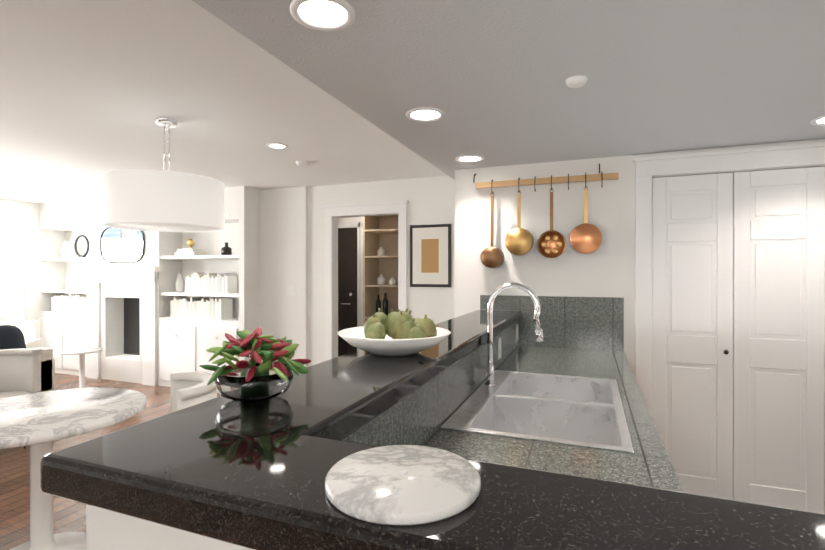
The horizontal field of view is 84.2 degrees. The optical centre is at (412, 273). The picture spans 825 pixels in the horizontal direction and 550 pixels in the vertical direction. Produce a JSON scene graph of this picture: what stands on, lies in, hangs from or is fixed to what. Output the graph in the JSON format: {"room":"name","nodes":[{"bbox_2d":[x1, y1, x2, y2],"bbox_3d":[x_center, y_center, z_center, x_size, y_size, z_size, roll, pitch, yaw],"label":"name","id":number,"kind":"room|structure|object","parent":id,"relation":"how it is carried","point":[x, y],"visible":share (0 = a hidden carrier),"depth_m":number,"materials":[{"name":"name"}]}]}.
{"room":"kitchen","nodes":[
{"label":"kitchen","id":0,"kind":"room"},
{"bbox_2d":[0,199,64,321],"bbox_3d":[-6.678,0.209,3.539,0.120,2.430,7.520,0,0,21],"label":"wall","id":1,"kind":"structure","parent":0,"point":[29,244],"depth_m":6.51,"materials":[{"name":"white paint"}]},
{"bbox_2d":[0,206,5,317],"bbox_3d":[-6.151,-0.153,4.771,0.130,1.510,3.140,0,0,21],"label":"window","id":2,"kind":"structure","parent":1,"relation":"in","point":[2,263],"depth_m":6.20,"materials":[{"name":"white"}]},
{"bbox_2d":[0,373,220,549],"bbox_3d":[-3.234,1.455,3.212,13.300,0.060,10.200,0,0,21],"label":"floor","id":3,"kind":"structure","parent":0,"point":[69,515],"depth_m":3.24,"materials":[{"name":"brown wood"}]},
{"bbox_2d":[0,320,41,347],"bbox_3d":[-4.986,1.010,5.348,0.840,0.820,0.780,0,0,-24],"label":"armchair","id":4,"kind":"object","parent":3,"relation":"on","point":[30,330],"visible":0.08,"depth_m":5.67,"materials":[{"name":"white fabric"}]},
{"bbox_2d":[0,348,41,448],"bbox_3d":[-3.149,1.018,3.449,0.495,0.817,0.570,0,0,41],"label":"boucle chair","id":5,"kind":"object","parent":3,"relation":"on","point":[20,371],"visible":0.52,"depth_m":3.64,"materials":[{"name":"white fabric"}]},
{"bbox_2d":[13,269,34,320],"bbox_3d":[-4.988,0.684,5.876,0.240,1.470,0.240,0,0,21],"label":"floor lamp","id":6,"kind":"object","parent":3,"relation":"on","point":[24,277],"visible":0.73,"depth_m":5.82,"materials":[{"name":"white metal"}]},
{"bbox_2d":[0,325,54,391],"bbox_3d":[-4.323,0.957,3.527,0.960,0.936,2.300,0,0,21],"label":"armchair","id":7,"kind":"object","parent":3,"relation":"on","point":[11,337],"visible":0.27,"depth_m":4.34,"materials":[{"name":"black"}]},
{"bbox_2d":[39,257,88,376],"bbox_3d":[-4.859,0.598,6.582,1.068,1.640,0.389,0,0,21],"label":"built-in shelf","id":8,"kind":"object","parent":3,"relation":"on","point":[60,331],"visible":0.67,"depth_m":6.42,"materials":[{"name":"white painted wood"}]},
{"bbox_2d":[51,293,86,312],"bbox_3d":[-4.904,0.420,6.624,0.715,0.265,0.197,0,0,21],"label":"books","id":9,"kind":"object","parent":8,"relation":"on","point":[75,302],"visible":0.83,"depth_m":6.52,"materials":[{"name":"grey paper"}]},
{"bbox_2d":[60,235,88,289],"bbox_3d":[-4.870,-0.161,6.612,0.566,0.796,0.160,0,0,21],"label":"decorations","id":10,"kind":"object","parent":8,"relation":"on","point":[71,282],"visible":0.96,"depth_m":6.60,"materials":[{"name":"white ceramic"}]},
{"bbox_2d":[0,388,146,549],"bbox_3d":[-1.833,1.052,2.260,0.900,0.750,0.900,0,0,21],"label":"dining table","id":11,"kind":"object","parent":3,"relation":"on","point":[39,423],"visible":0.94,"depth_m":2.23,"materials":[{"name":"white stone"}]},
{"bbox_2d":[61,347,101,388],"bbox_3d":[-3.962,1.170,5.479,0.400,0.500,0.400,0,0,21],"label":"side table","id":12,"kind":"object","parent":3,"relation":"on","point":[81,352],"visible":0.58,"depth_m":5.46,"materials":[{"name":"white wood"}]},
{"bbox_2d":[86,504,195,549],"bbox_3d":[0.132,0.879,1.995,0.225,1.097,2.879,0,0,21],"label":"wall","id":13,"kind":"structure","parent":3,"relation":"on","point":[108,530],"depth_m":0.66,"materials":[{"name":"white paint"}]},
{"bbox_2d":[40,310,824,549],"bbox_3d":[0.447,0.301,1.846,1.050,0.060,2.894,0,0,21],"label":"bar","id":14,"kind":"object","parent":13,"relation":"on","point":[252,475],"visible":0.98,"depth_m":0.60,"materials":[{"name":"black stone"}]},
{"bbox_2d":[200,327,310,402],"bbox_3d":[-0.346,0.198,0.997,0.231,0.148,0.237,0,0,21],"label":"potted plant","id":15,"kind":"object","parent":14,"relation":"on","point":[254,378],"visible":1,"depth_m":0.96,"materials":[{"name":"green plant"}]},
{"bbox_2d":[337,308,450,355],"bbox_3d":[-0.062,0.196,1.570,0.390,0.150,0.390,0,0,21],"label":"bowl","id":16,"kind":"object","parent":14,"relation":"on","point":[398,333],"visible":1,"depth_m":1.50,"materials":[{"name":"white ceramic"}]},
{"bbox_2d":[325,445,480,524],"bbox_3d":[-0.012,0.264,0.594,0.200,0.019,0.200,0,0,21],"label":"marble board","id":17,"kind":"object","parent":14,"relation":"on","point":[402,485],"visible":1,"depth_m":0.56,"materials":[{"name":"white stone"}]},
{"bbox_2d":[170,372,216,412],"bbox_3d":[-1.362,1.020,2.576,0.495,0.817,0.570,0,0,-32],"label":"boucle chair","id":18,"kind":"object","parent":3,"relation":"on","point":[188,389],"visible":0.19,"depth_m":2.57,"materials":[{"name":"white fabric"}]},
{"bbox_2d":[159,255,238,392],"bbox_3d":[-2.556,0.600,5.687,1.268,1.640,0.389,0,0,21],"label":"built-in shelf","id":19,"kind":"object","parent":3,"relation":"on","point":[185,344],"visible":0.65,"depth_m":5.57,"materials":[{"name":"white painted wood"}]},
{"bbox_2d":[170,296,232,318],"bbox_3d":[-2.659,0.425,5.753,0.831,0.258,0.198,0,0,21],"label":"books","id":20,"kind":"object","parent":19,"relation":"on","point":[202,307],"visible":1,"depth_m":5.65,"materials":[{"name":"beige paper"}]},
{"bbox_2d":[174,239,231,291],"bbox_3d":[-2.649,-0.101,5.771,0.885,0.680,0.200,0,0,21],"label":"decorations","id":21,"kind":"object","parent":19,"relation":"on","point":[191,251],"visible":0.96,"depth_m":5.80,"materials":[{"name":"beige ceramic"}]},
{"bbox_2d":[185,273,236,292],"bbox_3d":[-2.499,0.115,5.690,0.674,0.249,0.198,0,0,21],"label":"books","id":22,"kind":"object","parent":19,"relation":"on","point":[210,283],"visible":1,"depth_m":5.59,"materials":[{"name":"beige paper"}]},
{"bbox_2d":[196,534,251,549],"bbox_3d":[0.096,0.883,0.563,0.715,1.097,0.185,0,0,21],"label":"wall","id":23,"kind":"structure","parent":3,"relation":"on","point":[202,543],"depth_m":0.60,"materials":[{"name":"white paint"}]},
{"bbox_2d":[363,215,397,325],"bbox_3d":[-0.221,0.319,5.872,0.690,2.200,0.445,0,0,21],"label":"pantry shelves","id":24,"kind":"object","parent":3,"relation":"on","point":[380,231],"visible":0.21,"depth_m":6.08,"materials":[{"name":"brown wood"}]},
{"bbox_2d":[376,247,395,315],"bbox_3d":[-0.342,0.304,5.863,0.280,1.290,0.117,0,0,21],"label":"jars","id":25,"kind":"object","parent":24,"relation":"on","point":[381,278],"visible":0.77,"depth_m":5.84,"materials":[{"name":"grey"}]},
{"bbox_3d":[0.599,0.994,1.821,0.652,0.868,1.047,0,0,21],"label":"base cabinet","id":26,"kind":"object","parent":3,"relation":"on","visible":0},
{"bbox_2d":[342,295,683,491],"bbox_3d":[0.594,0.360,1.913,0.694,0.393,2.692,0,0,21],"label":"countertop","id":27,"kind":"structure","parent":26,"relation":"on","point":[583,336],"depth_m":1.62,"materials":[{"name":"stone"}]},
{"bbox_2d":[498,337,500,358],"bbox_3d":[0.488,0.417,2.547,0.008,0.114,0.070,0,0,21],"label":"outlet","id":28,"kind":"object","parent":27,"relation":"attached to","point":[499,348],"visible":1,"depth_m":2.53,"materials":[{"name":"white plastic"}]},
{"bbox_2d":[485,283,543,386],"bbox_3d":[0.443,0.277,2.020,0.261,0.472,0.106,0,0,21],"label":"gooseneck faucet","id":29,"kind":"object","parent":27,"relation":"on","point":[489,375],"visible":1,"depth_m":2.06,"materials":[{"name":"silver metal"}]},
{"bbox_2d":[516,324,517,341],"bbox_3d":[0.727,0.410,3.163,0.008,0.114,0.070,0,0,21],"label":"outlet","id":30,"kind":"object","parent":27,"relation":"attached to","point":[516,332],"visible":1,"depth_m":3.14,"materials":[{"name":"white plastic"}]},
{"bbox_2d":[441,370,633,452],"bbox_3d":[0.541,0.610,1.873,0.585,0.193,0.960,0,0,21],"label":"sink","id":31,"kind":"object","parent":27,"relation":"in","point":[573,410],"visible":0.67,"depth_m":1.86,"materials":[{"name":"silver metal"}]},
{"bbox_2d":[39,186,258,385],"bbox_3d":[-3.603,0.204,6.153,3.720,2.430,0.420,0,0,21],"label":"wall","id":32,"kind":"structure","parent":0,"point":[74,220],"depth_m":5.95,"materials":[{"name":"white painted plaster"}]},
{"bbox_2d":[80,266,160,385],"bbox_3d":[-3.828,0.664,5.962,1.380,1.510,0.100,0,0,21],"label":"fireplace mantel","id":33,"kind":"object","parent":32,"relation":"attached to","point":[140,282],"visible":1,"depth_m":5.96,"materials":[{"name":"white painted wood"}]},
{"bbox_2d":[100,227,144,262],"bbox_3d":[-3.815,-0.381,5.993,0.820,0.480,0.019,0,0,21],"label":"mirror","id":34,"kind":"object","parent":32,"relation":"attached to","point":[117,245],"visible":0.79,"depth_m":6.00,"materials":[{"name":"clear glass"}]},
{"bbox_2d":[0,0,447,203],"bbox_3d":[-1.716,-1.054,2.724,10.120,0.100,10.000,0,0,21],"label":"ceiling","id":35,"kind":"structure","parent":0,"point":[91,91],"depth_m":2.80,"materials":[{"name":"white paint"}]},
{"bbox_2d":[102,117,224,231],"bbox_3d":[-1.608,-0.652,2.992,0.700,0.705,0.700,0,0,21],"label":"drum pendant light","id":36,"kind":"object","parent":35,"relation":"hanging from","point":[153,200],"visible":1,"depth_m":2.71,"materials":[{"name":"white fabric"}]},
{"bbox_2d":[267,143,287,148],"bbox_3d":[-1.065,-1.003,3.598,0.164,0.006,0.164,0,0,21],"label":"recessed light","id":37,"kind":"object","parent":35,"relation":"in","point":[276,145],"visible":1,"depth_m":3.60,"materials":[{"name":"white"}]},
{"bbox_2d":[296,161,309,166],"bbox_3d":[-0.994,-0.992,4.140,0.128,0.030,0.128,0,0,12],"label":"smoke detector","id":38,"kind":"object","parent":35,"relation":"attached to","point":[299,163],"depth_m":4.10,"materials":[{"name":"white plastic"}]},
{"bbox_2d":[259,176,454,366],"bbox_3d":[-0.532,0.206,5.099,2.769,2.430,0.160,0,0,21],"label":"wall","id":39,"kind":"structure","parent":0,"point":[291,235],"depth_m":5.21,"materials":[{"name":"white paint"}]},
{"bbox_2d":[287,285,295,294],"bbox_3d":[-1.425,0.196,5.355,0.120,0.120,0.010,0,0,21],"label":"switch plate","id":40,"kind":"object","parent":39,"relation":"attached to","point":[291,289],"visible":1,"depth_m":5.35,"materials":[{"name":"white plastic"}]},
{"bbox_2d":[338,228,356,356],"bbox_3d":[-1.175,0.393,6.426,0.850,2.050,0.102,0,0,21],"label":"entry door","id":41,"kind":"structure","parent":39,"relation":"in","point":[347,277],"depth_m":6.34,"materials":[{"name":"black wood"}]},
{"bbox_2d":[338,222,359,349],"bbox_3d":[-1.177,0.358,6.476,0.970,2.120,0.020,0,0,21],"label":"door frame","id":42,"kind":"structure","parent":39,"relation":"attached to","point":[348,225],"depth_m":6.30,"materials":[{"name":"white wood"}]},
{"bbox_2d":[323,200,407,360],"bbox_3d":[-0.515,0.324,5.085,1.040,2.195,0.135,0,0,21],"label":"door frame","id":43,"kind":"structure","parent":39,"relation":"attached to","point":[399,208],"depth_m":5.18,"materials":[{"name":"white wood"}]},
{"bbox_2d":[410,224,450,286],"bbox_3d":[0.186,-0.183,4.764,0.450,0.650,0.022,0,0,21],"label":"framed art","id":44,"kind":"object","parent":39,"relation":"attached to","point":[430,255],"visible":1,"depth_m":4.75,"materials":[{"name":"black paper"}]},
{"bbox_2d":[192,0,824,179],"bbox_3d":[0.834,-0.888,0.554,3.275,0.219,7.400,0,0,21],"label":"ceiling soffit","id":45,"kind":"structure","parent":0,"point":[488,77],"depth_m":1.76,"materials":[{"name":"white paint"}]},
{"bbox_2d":[290,0,355,31],"bbox_3d":[-0.268,-0.778,1.369,0.194,0.006,0.194,0,0,21],"label":"recessed light","id":46,"kind":"object","parent":45,"relation":"attached to","point":[328,15],"visible":1,"depth_m":1.37,"materials":[{"name":"white"}]},
{"bbox_2d":[406,107,444,121],"bbox_3d":[0.063,-0.780,2.249,0.194,0.006,0.194,0,0,21],"label":"recessed light","id":47,"kind":"object","parent":45,"relation":"attached to","point":[425,114],"visible":1,"depth_m":2.24,"materials":[{"name":"white"}]},
{"bbox_2d":[456,155,483,162],"bbox_3d":[0.390,-0.782,3.119,0.194,0.006,0.194,0,0,21],"label":"recessed light","id":48,"kind":"object","parent":45,"relation":"attached to","point":[469,158],"visible":0.98,"depth_m":3.11,"materials":[{"name":"white"}]},
{"bbox_2d":[566,75,587,87],"bbox_3d":[0.662,-0.771,1.845,0.083,0.022,0.083,0,0,12],"label":"smoke detector","id":49,"kind":"object","parent":45,"relation":"attached to","point":[578,81],"depth_m":1.82,"materials":[{"name":"white plastic"}]},
{"bbox_2d":[810,116,824,124],"bbox_3d":[2.133,-0.780,2.303,0.194,0.006,0.194,0,0,21],"label":"recessed light","id":50,"kind":"object","parent":45,"relation":"attached to","point":[819,120],"visible":1,"depth_m":2.35,"materials":[{"name":"white"}]},
{"bbox_2d":[455,139,824,376],"bbox_3d":[2.032,0.320,3.495,3.170,2.209,1.295,0,0,21],"label":"wall","id":51,"kind":"structure","parent":0,"point":[606,268],"depth_m":3.20,"materials":[{"name":"white paint"}]},
{"bbox_2d":[473,163,618,193],"bbox_3d":[0.905,-0.653,3.187,0.969,0.171,0.088,0,0,21],"label":"rail","id":52,"kind":"object","parent":51,"relation":"attached to","point":[551,180],"visible":0.98,"depth_m":3.14,"materials":[{"name":"brown wood"}]},
{"bbox_2d":[480,193,503,267],"bbox_3d":[0.574,-0.314,3.290,0.156,0.554,0.110,0,0,21],"label":"pan","id":53,"kind":"object","parent":52,"relation":"hanging from","point":[492,256],"visible":1,"depth_m":3.25,"materials":[{"name":"orange metal"}]},
{"bbox_2d":[505,190,533,255],"bbox_3d":[0.751,-0.358,3.221,0.198,0.464,0.050,0,0,21],"label":"pan","id":54,"kind":"object","parent":52,"relation":"hanging from","point":[519,240],"visible":1,"depth_m":3.20,"materials":[{"name":"gold metal"}]},
{"bbox_2d":[537,188,565,257],"bbox_3d":[0.956,-0.347,3.142,0.191,0.486,0.035,0,0,21],"label":"pan","id":55,"kind":"object","parent":52,"relation":"hanging from","point":[551,243],"visible":1,"depth_m":3.14,"materials":[{"name":"orange metal"}]},
{"bbox_2d":[570,186,601,253],"bbox_3d":[1.161,-0.360,3.062,0.208,0.460,0.050,0,0,21],"label":"pan","id":56,"kind":"object","parent":52,"relation":"hanging from","point":[586,237],"visible":1,"depth_m":3.04,"materials":[{"name":"orange metal"}]},
{"bbox_2d":[633,142,824,513],"bbox_3d":[1.996,0.334,2.850,1.130,2.185,0.135,0,0,21],"label":"trim","id":57,"kind":"structure","parent":51,"relation":"attached to","point":[649,168],"depth_m":2.95,"materials":[{"name":"white"}]},
{"bbox_2d":[652,166,824,513],"bbox_3d":[1.987,0.394,2.828,0.898,2.040,0.076,0,0,21],"label":"closet door","id":58,"kind":"structure","parent":51,"relation":"in","point":[738,336],"depth_m":2.81,"materials":[{"name":"white wood"}]}
]}

